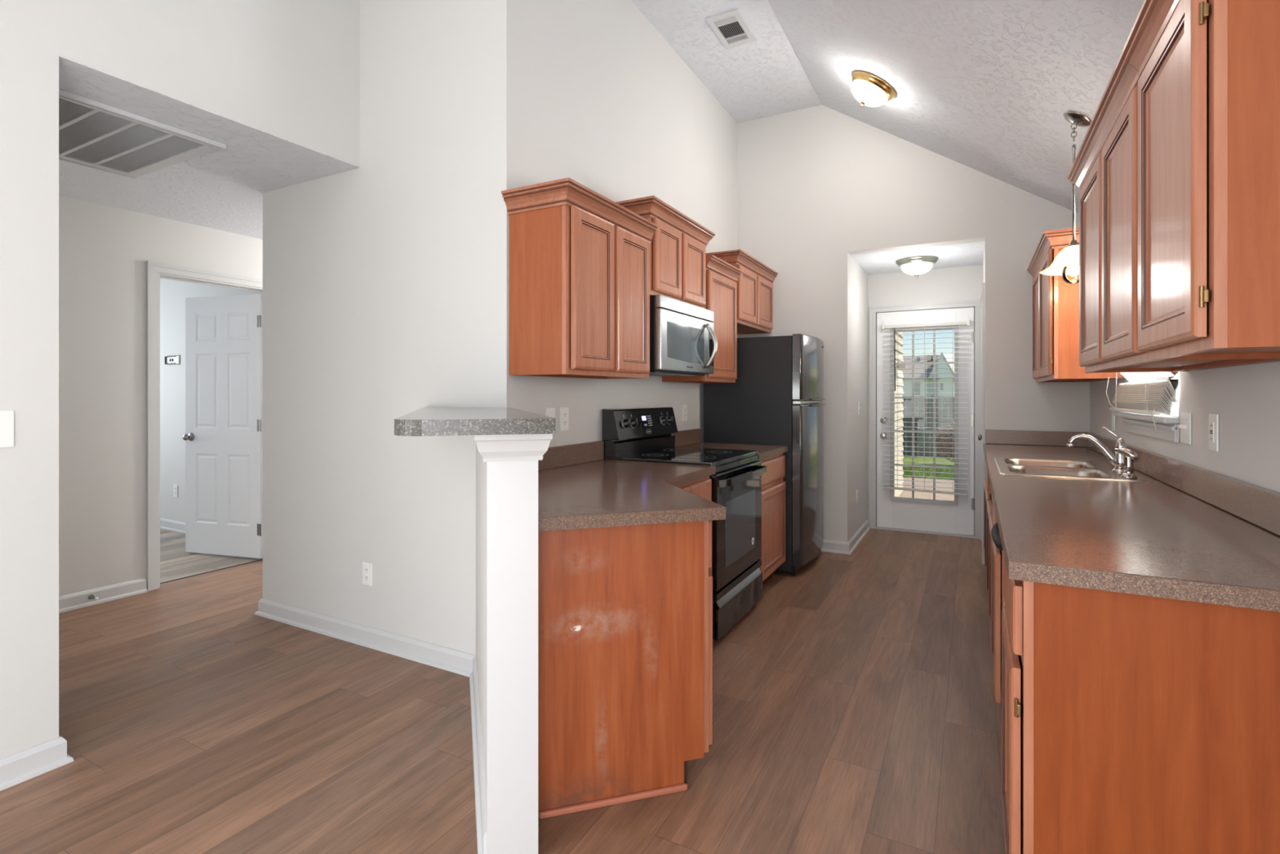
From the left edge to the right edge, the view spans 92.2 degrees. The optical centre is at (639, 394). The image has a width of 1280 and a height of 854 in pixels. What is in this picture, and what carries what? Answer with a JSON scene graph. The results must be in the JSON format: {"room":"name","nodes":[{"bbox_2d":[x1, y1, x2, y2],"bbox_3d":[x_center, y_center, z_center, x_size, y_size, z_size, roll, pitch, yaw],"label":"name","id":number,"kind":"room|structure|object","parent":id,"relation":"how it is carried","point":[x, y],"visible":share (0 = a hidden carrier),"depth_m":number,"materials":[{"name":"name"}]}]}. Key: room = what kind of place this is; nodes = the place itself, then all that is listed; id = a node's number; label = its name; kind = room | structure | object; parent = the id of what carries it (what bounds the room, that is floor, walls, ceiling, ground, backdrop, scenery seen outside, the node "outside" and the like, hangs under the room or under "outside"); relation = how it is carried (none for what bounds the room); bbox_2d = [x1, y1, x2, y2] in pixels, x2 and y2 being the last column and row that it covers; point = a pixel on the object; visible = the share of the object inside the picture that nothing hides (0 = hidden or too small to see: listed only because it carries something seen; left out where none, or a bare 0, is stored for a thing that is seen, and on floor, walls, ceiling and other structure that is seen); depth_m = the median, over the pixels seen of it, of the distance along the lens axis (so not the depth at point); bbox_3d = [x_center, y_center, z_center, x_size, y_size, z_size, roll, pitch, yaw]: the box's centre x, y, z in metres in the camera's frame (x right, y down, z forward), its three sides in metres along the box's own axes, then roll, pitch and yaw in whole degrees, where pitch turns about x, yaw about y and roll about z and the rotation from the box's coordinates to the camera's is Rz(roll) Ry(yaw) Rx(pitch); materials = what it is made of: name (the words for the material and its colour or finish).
{"room":"kitchen","nodes":[
{"label":"kitchen","id":0,"kind":"room"},
{"bbox_2d":[58,195,262,595],"bbox_3d":[-2.786,0.050,4.858,0.120,2.440,4.500,0,0,28],"label":"wall","id":1,"kind":"structure","parent":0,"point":[104,251],"depth_m":3.80,"materials":[{"name":"white paint"}]},
{"bbox_2d":[58,577,147,613],"bbox_3d":[-3.461,1.225,3.449,0.028,0.090,1.180,0,0,28],"label":"baseboard","id":2,"kind":"structure","parent":1,"relation":"attached to","point":[73,601],"depth_m":3.77,"materials":[{"name":"grey paint"}]},
{"bbox_2d":[0,0,359,759],"bbox_3d":[-3.084,-0.545,0.245,0.120,3.630,6.700,0,0,28],"label":"wall","id":3,"kind":"structure","parent":0,"point":[287,69],"depth_m":2.10,"materials":[{"name":"white paint"}]},
{"bbox_2d":[0,410,13,447],"bbox_3d":[-2.080,0.112,1.967,0.008,0.120,0.118,0,0,28],"label":"light switch","id":4,"kind":"object","parent":3,"relation":"attached to","point":[6,417],"visible":1,"depth_m":2.00,"materials":[{"name":"white plastic"}]},
{"bbox_2d":[0,735,73,791],"bbox_3d":[-3.319,1.225,-0.222,0.150,0.090,5.435,0,0,28],"label":"baseboard","id":5,"kind":"structure","parent":3,"relation":"attached to","point":[20,766],"depth_m":2.05,"materials":[{"name":"grey paint"}]},
{"bbox_2d":[58,55,359,239],"bbox_3d":[-1.937,-1.218,4.399,2.050,0.104,4.500,0,0,28],"label":"ceiling","id":6,"kind":"structure","parent":0,"point":[223,189],"depth_m":3.21,"materials":[{"name":"white paint"}]},
{"bbox_2d":[58,88,226,178],"bbox_3d":[-2.468,-1.156,2.796,0.868,0.020,0.647,0,0,28],"label":"ceiling vent","id":7,"kind":"object","parent":6,"relation":"in","point":[92,134],"visible":0.66,"depth_m":2.81,"materials":[{"name":"white metal"}]},
{"bbox_2d":[160,278,262,522],"bbox_3d":[-4.275,0.050,5.787,3.378,2.440,0.120,0,0,28],"label":"wall","id":8,"kind":"structure","parent":0,"point":[173,293],"depth_m":5.77,"materials":[{"name":"white paint"}]},
{"bbox_2d":[88,594,98,600],"bbox_3d":[-3.281,1.222,3.699,0.079,0.028,0.027,0,0,28],"label":"door stop","id":9,"kind":"object","parent":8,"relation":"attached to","point":[91,596],"visible":1,"depth_m":3.70,"materials":[{"name":"grey metal"}]},
{"bbox_2d":[164,355,179,364],"bbox_3d":[-4.385,-0.322,5.769,0.250,0.090,0.014,0,0,28],"label":"thermostat","id":10,"kind":"object","parent":8,"relation":"attached to","point":[169,359],"visible":1,"depth_m":5.75,"materials":[{"name":"white plastic"}]},
{"bbox_2d":[160,517,185,533],"bbox_3d":[-4.270,1.225,5.698,3.270,0.090,0.028,0,0,28],"label":"baseboard","id":11,"kind":"structure","parent":8,"relation":"attached to","point":[166,524],"depth_m":5.75,"materials":[{"name":"grey paint"}]},
{"bbox_2d":[173,484,177,497],"bbox_3d":[-4.335,0.898,5.746,0.072,0.116,0.008,0,0,28],"label":"electrical outlet","id":12,"kind":"object","parent":8,"relation":"attached to","point":[175,486],"visible":1,"depth_m":5.74,"materials":[{"name":"white plastic"}]},
{"bbox_2d":[146,260,262,591],"bbox_3d":[-3.022,0.203,4.400,0.136,2.133,0.896,0,0,28],"label":"door frame","id":13,"kind":"structure","parent":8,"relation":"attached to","point":[153,268],"depth_m":4.02,"materials":[{"name":"grey paint"}]},
{"bbox_2d":[182,293,262,558],"bbox_3d":[-3.267,0.243,4.842,0.768,2.030,0.145,0,0,16],"label":"door","id":14,"kind":"structure","parent":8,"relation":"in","point":[223,437],"depth_m":4.82,"materials":[{"name":"white paint"}]},
{"bbox_2d":[262,0,485,655],"bbox_3d":[-1.411,-0.545,3.217,1.700,3.630,0.120,0,0,28],"label":"wall","id":15,"kind":"structure","parent":0,"point":[374,273],"depth_m":3.08,"materials":[{"name":"white paint"}]},
{"bbox_2d":[362,561,372,586],"bbox_3d":[-1.387,0.912,3.130,0.072,0.116,0.008,0,0,28],"label":"electrical outlet","id":16,"kind":"object","parent":15,"relation":"attached to","point":[366,566],"visible":1,"depth_m":3.13,"materials":[{"name":"white plastic"}]},
{"bbox_2d":[364,567,368,573],"bbox_3d":[-1.388,0.892,3.128,0.033,0.028,0.002,0,0,28],"label":"socket","id":17,"kind":"object","parent":16,"relation":"attached to","point":[366,569],"depth_m":3.13,"materials":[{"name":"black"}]},
{"bbox_2d":[364,574,368,581],"bbox_3d":[-1.388,0.932,3.128,0.033,0.028,0.002,0,0,28],"label":"socket","id":18,"kind":"object","parent":16,"relation":"attached to","point":[366,576],"depth_m":3.13,"materials":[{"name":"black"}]},
{"bbox_2d":[254,598,486,853],"bbox_3d":[-1.428,1.225,3.827,1.641,0.090,4.489,0,0,-5],"label":"baseboard","id":19,"kind":"structure","parent":15,"relation":"attached to","point":[447,659],"depth_m":2.95,"materials":[{"name":"grey paint"}]},
{"bbox_2d":[475,444,486,793],"bbox_3d":[-0.514,0.684,2.246,0.131,1.172,1.162,0,0,-17],"label":"wall","id":20,"kind":"structure","parent":0,"point":[481,466],"depth_m":2.18,"materials":[{"name":"white paint"}]},
{"bbox_2d":[394,406,555,435],"bbox_3d":[-0.612,0.076,2.210,0.371,0.037,1.621,0,0,-17],"label":"bar","id":21,"kind":"object","parent":20,"relation":"on","point":[426,420],"visible":1,"depth_m":1.46,"materials":[{"name":"grey laminate"}]},
{"bbox_2d":[395,406,553,419],"bbox_3d":[-0.611,0.076,2.212,0.370,0.037,1.619,0,0,-17],"label":"countertop","id":22,"kind":"structure","parent":21,"relation":"on","point":[426,412],"depth_m":1.78,"materials":[{"name":"grey laminate"}]},
{"bbox_2d":[0,528,1005,853],"bbox_3d":[-1.676,1.320,1.843,11.700,0.100,10.850,0,0,28],"label":"floor","id":23,"kind":"structure","parent":0,"point":[855,709],"depth_m":2.31,"materials":[{"name":"brown wood"}]},
{"bbox_2d":[160,559,262,583],"bbox_3d":[-3.069,1.271,4.425,0.017,0.006,0.770,0,0,28],"label":"trim","id":24,"kind":"structure","parent":23,"relation":"on","point":[260,559],"depth_m":4.40,"materials":[{"name":"black wood"}]},
{"bbox_2d":[473,433,552,853],"bbox_3d":[-0.345,0.683,1.672,0.204,1.174,0.076,0,0,-17],"label":"end post","id":25,"kind":"object","parent":23,"relation":"on","point":[511,460],"visible":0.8,"depth_m":1.67,"materials":[{"name":"white paint"}]},
{"bbox_2d":[537,520,712,818],"bbox_3d":[-0.103,0.833,2.186,0.580,0.874,0.555,0,0,-17],"label":"base cabinet","id":26,"kind":"object","parent":23,"relation":"on","point":[625,612],"visible":0.75,"depth_m":1.92,"materials":[{"name":"brown wood"}]},
{"bbox_2d":[537,440,725,531],"bbox_3d":[-0.132,0.324,2.565,0.918,0.140,1.610,0,0,5],"label":"countertop","id":27,"kind":"structure","parent":26,"relation":"on","point":[578,488],"depth_m":2.23,"materials":[{"name":"brown laminate"}]},
{"bbox_2d":[602,406,766,640],"bbox_3d":[0.294,0.675,3.542,0.730,1.190,0.757,0,0,28],"label":"stove","id":28,"kind":"object","parent":23,"relation":"on","point":[643,434],"visible":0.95,"depth_m":3.39,"materials":[{"name":"black metal"}]},
{"bbox_2d":[604,446,758,466],"bbox_3d":[0.257,0.353,3.562,0.646,0.028,0.757,0,0,28],"label":"cooktop","id":29,"kind":"object","parent":28,"relation":"in","point":[671,455],"depth_m":3.41,"materials":[{"name":"grey glass"}]},
{"bbox_2d":[675,475,712,576],"bbox_3d":[-0.057,0.833,2.973,0.658,0.874,0.568,0,0,28],"label":"base cabinet","id":30,"kind":"object","parent":23,"relation":"on","point":[702,487],"visible":0.05,"depth_m":2.96,"materials":[{"name":"brown wood"}]},
{"bbox_2d":[704,333,825,575],"bbox_3d":[0.988,0.425,4.728,0.766,1.689,0.735,0,0,28],"label":"refrigerator","id":31,"kind":"object","parent":23,"relation":"on","point":[775,397],"visible":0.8,"depth_m":4.37,"materials":[{"name":"black metal"}]},
{"bbox_2d":[757,453,785,584],"bbox_3d":[0.586,0.833,4.163,0.658,0.874,0.598,0,0,28],"label":"base cabinet","id":32,"kind":"object","parent":23,"relation":"on","point":[773,486],"visible":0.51,"depth_m":4.00,"materials":[{"name":"brown wood"}]},
{"bbox_2d":[671,428,788,459],"bbox_3d":[0.588,0.324,4.162,0.674,0.140,0.603,0,0,28],"label":"countertop","id":33,"kind":"structure","parent":32,"relation":"on","point":[690,437],"depth_m":4.24,"materials":[{"name":"brown laminate"}]},
{"bbox_2d":[983,457,991,588],"bbox_3d":[2.517,0.833,3.850,0.626,0.874,1.056,0,0,28],"label":"base cabinet","id":34,"kind":"object","parent":23,"relation":"on","point":[987,488],"visible":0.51,"depth_m":3.94,"materials":[{"name":"brown wood"}]},
{"bbox_2d":[982,429,1279,612],"bbox_3d":[1.917,0.324,2.744,0.630,0.140,3.586,0,0,28],"label":"countertop","id":35,"kind":"structure","parent":34,"relation":"on","point":[1193,533],"depth_m":1.62,"materials":[{"name":"brown laminate"}]},
{"bbox_2d":[994,457,1155,482],"bbox_3d":[2.037,0.439,2.974,0.546,0.174,0.832,0,0,28],"label":"sink","id":36,"kind":"object","parent":35,"relation":"in","point":[1083,469],"visible":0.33,"depth_m":2.98,"materials":[{"name":"silver metal"}]},
{"bbox_2d":[1114,447,1138,478],"bbox_3d":[2.060,0.289,2.604,0.056,0.125,0.080,0,0,-1],"label":"sprayer","id":37,"kind":"object","parent":36,"relation":"on","point":[1130,456],"visible":1,"depth_m":2.58,"materials":[{"name":"silver metal"}]},
{"bbox_2d":[1066,426,1126,475],"bbox_3d":[2.082,0.249,2.796,0.232,0.205,0.250,0,0,28],"label":"faucet","id":38,"kind":"object","parent":35,"relation":"on","point":[1117,460],"visible":0.76,"depth_m":2.77,"materials":[{"name":"silver metal"}]},
{"bbox_2d":[986,495,992,653],"bbox_3d":[2.039,0.834,2.964,0.626,0.872,0.950,0,0,28],"label":"base cabinet","id":39,"kind":"object","parent":23,"relation":"on","point":[989,505],"visible":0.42,"depth_m":3.07,"materials":[{"name":"brown wood"}]},
{"bbox_2d":[991,499,1004,702],"bbox_3d":[1.706,0.833,2.347,0.626,0.874,0.444,0,0,28],"label":"base cabinet","id":40,"kind":"object","parent":23,"relation":"on","point":[997,597],"visible":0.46,"depth_m":2.31,"materials":[{"name":"brown wood"}]},
{"bbox_2d":[991,522,1004,605],"bbox_3d":[1.442,0.836,1.892,0.630,0.868,0.592,0,0,28],"label":"dishwasher","id":41,"kind":"object","parent":23,"relation":"on","point":[995,534],"visible":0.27,"depth_m":1.98,"materials":[{"name":"black plastic"}]},
{"bbox_2d":[1001,553,1279,853],"bbox_3d":[1.194,0.833,1.400,0.626,0.874,0.488,0,0,28],"label":"base cabinet","id":42,"kind":"object","parent":23,"relation":"on","point":[1131,723],"visible":0.88,"depth_m":1.23,"materials":[{"name":"brown wood"}]},
{"bbox_2d":[485,0,737,447],"bbox_3d":[0.107,-0.545,4.113,0.120,3.630,3.140,0,0,28],"label":"wall","id":43,"kind":"structure","parent":0,"point":[589,93],"depth_m":3.31,"materials":[{"name":"white paint"}]},
{"bbox_2d":[545,407,555,417],"bbox_3d":[-0.431,0.122,2.978,0.008,0.116,0.072,0,0,28],"label":"light switch","id":44,"kind":"object","parent":43,"relation":"attached to","point":[549,411],"visible":0.46,"depth_m":2.97,"materials":[{"name":"white plastic"}]},
{"bbox_2d":[560,407,568,431],"bbox_3d":[-0.377,0.122,3.079,0.008,0.116,0.072,0,0,28],"label":"electrical outlet","id":45,"kind":"object","parent":43,"relation":"attached to","point":[564,411],"visible":1,"depth_m":3.07,"materials":[{"name":"white plastic"}]},
{"bbox_2d":[563,412,567,417],"bbox_3d":[-0.375,0.102,3.078,0.002,0.028,0.033,0,0,28],"label":"socket","id":46,"kind":"object","parent":45,"relation":"attached to","point":[565,414],"depth_m":3.08,"materials":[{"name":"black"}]},
{"bbox_2d":[537,440,604,471],"bbox_3d":[-0.376,0.305,3.063,0.022,0.102,0.713,0,0,28],"label":"backsplash","id":47,"kind":"structure","parent":43,"relation":"attached to","point":[557,456],"depth_m":3.10,"materials":[{"name":"brown laminate"}]},
{"bbox_2d":[501,177,657,378],"bbox_3d":[-0.254,-0.483,2.940,0.355,0.797,0.807,0,0,28],"label":"upper cabinet","id":48,"kind":"object","parent":43,"relation":"attached to","point":[580,258],"visible":1,"depth_m":2.69,"materials":[{"name":"brown wood"}]},
{"bbox_2d":[615,195,715,308],"bbox_3d":[0.119,-0.775,3.631,0.355,0.497,0.861,0,0,28],"label":"upper cabinet","id":49,"kind":"object","parent":43,"relation":"attached to","point":[677,246],"visible":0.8,"depth_m":3.46,"materials":[{"name":"brown wood"}]},
{"bbox_2d":[648,294,717,376],"bbox_3d":[0.161,-0.319,3.612,0.442,0.409,0.752,0,0,28],"label":"microwave","id":50,"kind":"object","parent":49,"relation":"attached to","point":[683,342],"visible":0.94,"depth_m":3.44,"materials":[{"name":"silver metal"}]},
{"bbox_2d":[682,404,687,421],"bbox_3d":[0.319,0.130,4.368,0.008,0.116,0.072,0,0,28],"label":"electrical outlet","id":51,"kind":"object","parent":43,"relation":"attached to","point":[684,406],"visible":1,"depth_m":4.36,"materials":[{"name":"white plastic"}]},
{"bbox_2d":[671,428,701,446],"bbox_3d":[0.301,0.305,4.317,0.022,0.102,0.603,0,0,28],"label":"backsplash","id":52,"kind":"structure","parent":43,"relation":"attached to","point":[682,437],"depth_m":4.36,"materials":[{"name":"brown laminate"}]},
{"bbox_2d":[662,254,742,382],"bbox_3d":[0.437,-0.483,4.220,0.355,0.797,0.575,0,0,28],"label":"upper cabinet","id":53,"kind":"object","parent":43,"relation":"attached to","point":[722,277],"visible":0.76,"depth_m":4.14,"materials":[{"name":"brown wood"}]},
{"bbox_2d":[705,248,777,334],"bbox_3d":[0.788,-0.772,4.869,0.355,0.505,0.999,0,0,28],"label":"upper cabinet","id":54,"kind":"object","parent":43,"relation":"attached to","point":[755,282],"visible":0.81,"depth_m":4.73,"materials":[{"name":"brown wood"}]},
{"bbox_2d":[631,0,822,123],"bbox_3d":[-1.585,-2.410,1.254,1.820,0.100,9.900,0,0,28],"label":"ceiling","id":55,"kind":"structure","parent":0,"point":[764,77],"depth_m":4.30,"materials":[{"name":"white paint"}]},
{"bbox_2d":[705,8,755,48],"bbox_3d":[0.591,-2.354,3.977,0.210,0.010,0.370,0,0,28],"label":"ceiling vent","id":56,"kind":"object","parent":55,"relation":"in","point":[731,28],"visible":1,"depth_m":3.97,"materials":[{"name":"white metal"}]},
{"bbox_2d":[849,254,903,538],"bbox_3d":[2.444,-0.005,7.124,0.730,2.850,4.380,0,0,28],"label":"wall","id":57,"kind":"structure","parent":0,"point":[858,277],"depth_m":5.47,"materials":[{"name":"white paint"}]},
{"bbox_2d":[821,519,870,554],"bbox_3d":[1.511,1.225,5.565,0.930,0.090,1.050,0,0,28],"label":"baseboard","id":58,"kind":"structure","parent":57,"relation":"attached to","point":[833,546],"depth_m":4.98,"materials":[{"name":"grey paint"}]},
{"bbox_2d":[855,489,857,503],"bbox_3d":[1.867,0.880,5.299,0.008,0.116,0.072,0,0,28],"label":"electrical outlet","id":59,"kind":"object","parent":57,"relation":"attached to","point":[856,491],"visible":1,"depth_m":5.28,"materials":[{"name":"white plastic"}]},
{"bbox_2d":[857,401,860,414],"bbox_3d":[1.915,0.120,5.376,0.018,0.116,0.072,0,0,28],"label":"light switch","id":60,"kind":"object","parent":57,"relation":"attached to","point":[859,406],"visible":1,"depth_m":5.37,"materials":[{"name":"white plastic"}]},
{"bbox_2d":[897,361,906,369],"bbox_3d":[3.419,-0.378,8.041,0.110,0.095,0.200,0,0,28],"label":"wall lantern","id":61,"kind":"object","parent":57,"relation":"attached to","point":[899,366],"visible":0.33,"depth_m":7.95,"materials":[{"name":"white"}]},
{"bbox_2d":[737,105,1089,567],"bbox_3d":[1.978,-0.545,4.819,2.500,3.630,0.120,0,0,28],"label":"wall","id":62,"kind":"structure","parent":0,"point":[820,186],"depth_m":4.89,"materials":[{"name":"white paint"}]},
{"bbox_2d":[985,429,1085,446],"bbox_3d":[2.770,0.303,4.309,0.616,0.099,0.021,0,0,28],"label":"backsplash","id":63,"kind":"structure","parent":62,"relation":"attached to","point":[992,436],"depth_m":4.31,"materials":[{"name":"brown laminate"}]},
{"bbox_2d":[850,240,984,275],"bbox_3d":[2.442,-1.185,5.258,1.300,0.090,1.087,0,0,28],"label":"ceiling","id":64,"kind":"structure","parent":0,"point":[968,254],"depth_m":5.10,"materials":[{"name":"white paint"}]},
{"bbox_2d":[895,255,938,278],"bbox_3d":[2.344,-1.062,5.213,0.330,0.155,0.330,0,0,28],"label":"ceiling light","id":65,"kind":"object","parent":64,"relation":"attached to","point":[917,265],"visible":1,"depth_m":5.12,"materials":[{"name":"white glass"}]},
{"bbox_2d":[867,265,982,527],"bbox_3d":[2.667,0.065,5.674,1.300,2.410,0.120,0,0,28],"label":"wall","id":66,"kind":"structure","parent":0,"point":[956,283],"depth_m":5.65,"materials":[{"name":"white paint"}]},
{"bbox_2d":[869,298,980,538],"bbox_3d":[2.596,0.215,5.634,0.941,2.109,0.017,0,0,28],"label":"trim","id":67,"kind":"structure","parent":66,"relation":"attached to","point":[966,303],"depth_m":5.71,"materials":[{"name":"grey paint"}]},
{"bbox_2d":[876,306,974,535],"bbox_3d":[2.617,0.238,5.647,0.838,2.027,0.114,0,0,28],"label":"door","id":68,"kind":"structure","parent":66,"relation":"in","point":[956,516],"depth_m":5.64,"materials":[{"name":"white paint"}]},
{"bbox_2d":[881,315,969,495],"bbox_3d":[2.594,0.100,5.612,0.724,1.589,0.069,0,0,28],"label":"door blind","id":69,"kind":"object","parent":68,"relation":"attached to","point":[954,323],"visible":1,"depth_m":5.59,"materials":[{"name":"white plastic"}]},
{"bbox_2d":[767,0,1144,213],"bbox_3d":[0.087,-1.762,0.351,1.980,1.397,9.900,0,0,28],"label":"ceiling","id":70,"kind":"structure","parent":0,"point":[985,86],"depth_m":3.29,"materials":[{"name":"white paint"}]},
{"bbox_2d":[851,71,896,106],"bbox_3d":[1.525,-1.999,4.018,0.271,0.219,0.315,0,0,17],"label":"ceiling light","id":71,"kind":"object","parent":70,"relation":"attached to","point":[868,89],"visible":1,"depth_m":3.94,"materials":[{"name":"white glass"}]},
{"bbox_2d":[1039,111,1091,284],"bbox_3d":[2.134,-0.968,3.027,0.288,0.847,0.272,0,0,28],"label":"pendant lamp","id":72,"kind":"object","parent":70,"relation":"hanging from","point":[1066,262],"visible":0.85,"depth_m":3.02,"materials":[{"name":"white glass"}]},
{"bbox_2d":[982,248,984,282],"bbox_3d":[2.841,0.065,4.966,0.120,2.410,0.960,0,0,28],"label":"wall","id":73,"kind":"structure","parent":0,"point":[984,249],"depth_m":4.83,"materials":[{"name":"white paint"}]},
{"bbox_2d":[977,433,982,440],"bbox_3d":[2.788,0.243,4.990,0.090,2.030,0.761,0,0,28],"label":"door","id":74,"kind":"structure","parent":73,"relation":"in","point":[980,436],"depth_m":4.71,"materials":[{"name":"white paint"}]},
{"bbox_2d":[980,282,984,564],"bbox_3d":[2.776,0.217,4.990,0.017,2.106,0.872,0,0,28],"label":"trim","id":75,"kind":"structure","parent":73,"relation":"attached to","point":[982,296],"depth_m":4.61,"materials":[{"name":"grey paint"}]},
{"bbox_2d":[1089,360,1279,493],"bbox_3d":[0.821,0.038,-0.080,0.120,2.464,9.840,0,0,28],"label":"wall","id":76,"kind":"structure","parent":0,"point":[1246,398],"depth_m":1.92,"materials":[{"name":"white paint"}]},
{"bbox_2d":[1026,227,1124,382],"bbox_3d":[2.612,-0.483,3.745,0.361,0.797,1.152,0,0,28],"label":"upper cabinet","id":77,"kind":"object","parent":76,"relation":"attached to","point":[1055,301],"visible":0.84,"depth_m":3.34,"materials":[{"name":"brown wood"}]},
{"bbox_2d":[1111,410,1115,431],"bbox_3d":[2.657,0.145,3.458,0.008,0.116,0.072,0,0,28],"label":"light switch","id":78,"kind":"object","parent":76,"relation":"attached to","point":[1113,411],"visible":0.77,"depth_m":3.44,"materials":[{"name":"white plastic"}]},
{"bbox_2d":[1113,371,1180,442],"bbox_3d":[2.305,-0.333,2.747,0.155,1.035,0.955,0,0,28],"label":"window","id":79,"kind":"structure","parent":76,"relation":"in","point":[1167,426],"depth_m":2.66,"materials":[{"name":"grey paint"}]},
{"bbox_2d":[1106,371,1175,433],"bbox_3d":[2.258,-0.354,2.806,0.089,1.011,1.017,0,0,28],"label":"window blind","id":80,"kind":"object","parent":79,"relation":"attached to","point":[1153,397],"visible":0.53,"depth_m":2.63,"materials":[{"name":"white plastic"}]},
{"bbox_2d":[1066,53,1279,373],"bbox_3d":[1.645,-0.483,1.955,0.361,0.797,1.030,0,0,28],"label":"upper cabinet","id":81,"kind":"object","parent":76,"relation":"attached to","point":[1104,167],"visible":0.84,"depth_m":1.89,"materials":[{"name":"brown wood"}]},
{"bbox_2d":[1085,431,1279,535],"bbox_3d":[2.181,0.303,2.593,0.023,0.099,3.556,0,0,28],"label":"backsplash","id":82,"kind":"structure","parent":76,"relation":"attached to","point":[1260,506],"depth_m":1.97,"materials":[{"name":"brown laminate"}]},
{"bbox_2d":[1178,412,1191,444],"bbox_3d":[2.020,0.124,2.288,0.018,0.116,0.118,0,0,28],"label":"light switch","id":83,"kind":"object","parent":76,"relation":"attached to","point":[1185,425],"visible":1,"depth_m":2.27,"materials":[{"name":"white plastic"}]},
{"bbox_2d":[1121,0,1279,360],"bbox_3d":[1.271,-0.483,1.262,0.361,0.797,0.542,0,0,28],"label":"upper cabinet","id":84,"kind":"object","parent":76,"relation":"attached to","point":[1209,70],"visible":1,"depth_m":1.15,"materials":[{"name":"brown wood"}]},
{"bbox_2d":[1208,413,1218,451],"bbox_3d":[1.881,0.124,2.021,0.009,0.122,0.078,0,0,28],"label":"electrical outlet","id":85,"kind":"object","parent":76,"relation":"attached to","point":[1213,418],"visible":1,"depth_m":2.01,"materials":[{"name":"white plastic"}]},
{"label":"outside","id":86,"kind":"structure","parent":0,"visible":0},
{"bbox_3d":[24.711,2.570,45.753,120.000,0.200,56.000,0,0,28],"label":"ground","id":87,"kind":"structure","parent":86,"visible":0},
{"bbox_2d":[902,351,954,431],"bbox_3d":[18.349,-0.130,43.337,7.200,5.200,7.100,0,0,28],"label":"house","id":88,"kind":"structure","parent":87,"relation":"on","point":[944,387],"depth_m":39.99,"materials":[{"name":"grey"}]},
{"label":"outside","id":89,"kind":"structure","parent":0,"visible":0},
{"bbox_2d":[902,443,954,479],"bbox_3d":[8.364,1.790,15.486,80.000,0.200,12.800,0,0,28],"label":"lawn","id":90,"kind":"structure","parent":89,"point":[930,459],"depth_m":15.48,"materials":[{"name":"green plant"}]},
{"bbox_2d":[902,395,954,457],"bbox_3d":[8.360,0.855,16.637,4.700,1.670,0.058,0,0,28],"label":"picket fence","id":91,"kind":"object","parent":90,"relation":"on","point":[907,404],"visible":0.2,"depth_m":16.91,"materials":[{"name":"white wood"}]},
{"bbox_2d":[902,465,954,479],"bbox_3d":[5.321,1.630,12.271,4.145,0.120,4.202,0,0,28],"label":"grass","id":92,"kind":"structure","parent":90,"relation":"on","point":[947,470],"depth_m":12.93,"materials":[{"name":"green plant"}]},
{"bbox_2d":[935,421,954,462],"bbox_3d":[7.429,1.160,14.404,1.063,1.073,1.094,0,0,28],"label":"shrub","id":93,"kind":"object","parent":90,"relation":"on","point":[943,435],"visible":0.29,"depth_m":14.39,"materials":[{"name":"green plant"}]},
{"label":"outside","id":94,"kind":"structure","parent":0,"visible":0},
{"bbox_2d":[899,477,954,500],"bbox_3d":[4.182,1.440,7.743,16.000,0.100,4.800,0,0,28],"label":"patio","id":95,"kind":"structure","parent":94,"point":[904,493],"depth_m":9.09,"materials":[{"name":"concrete"}]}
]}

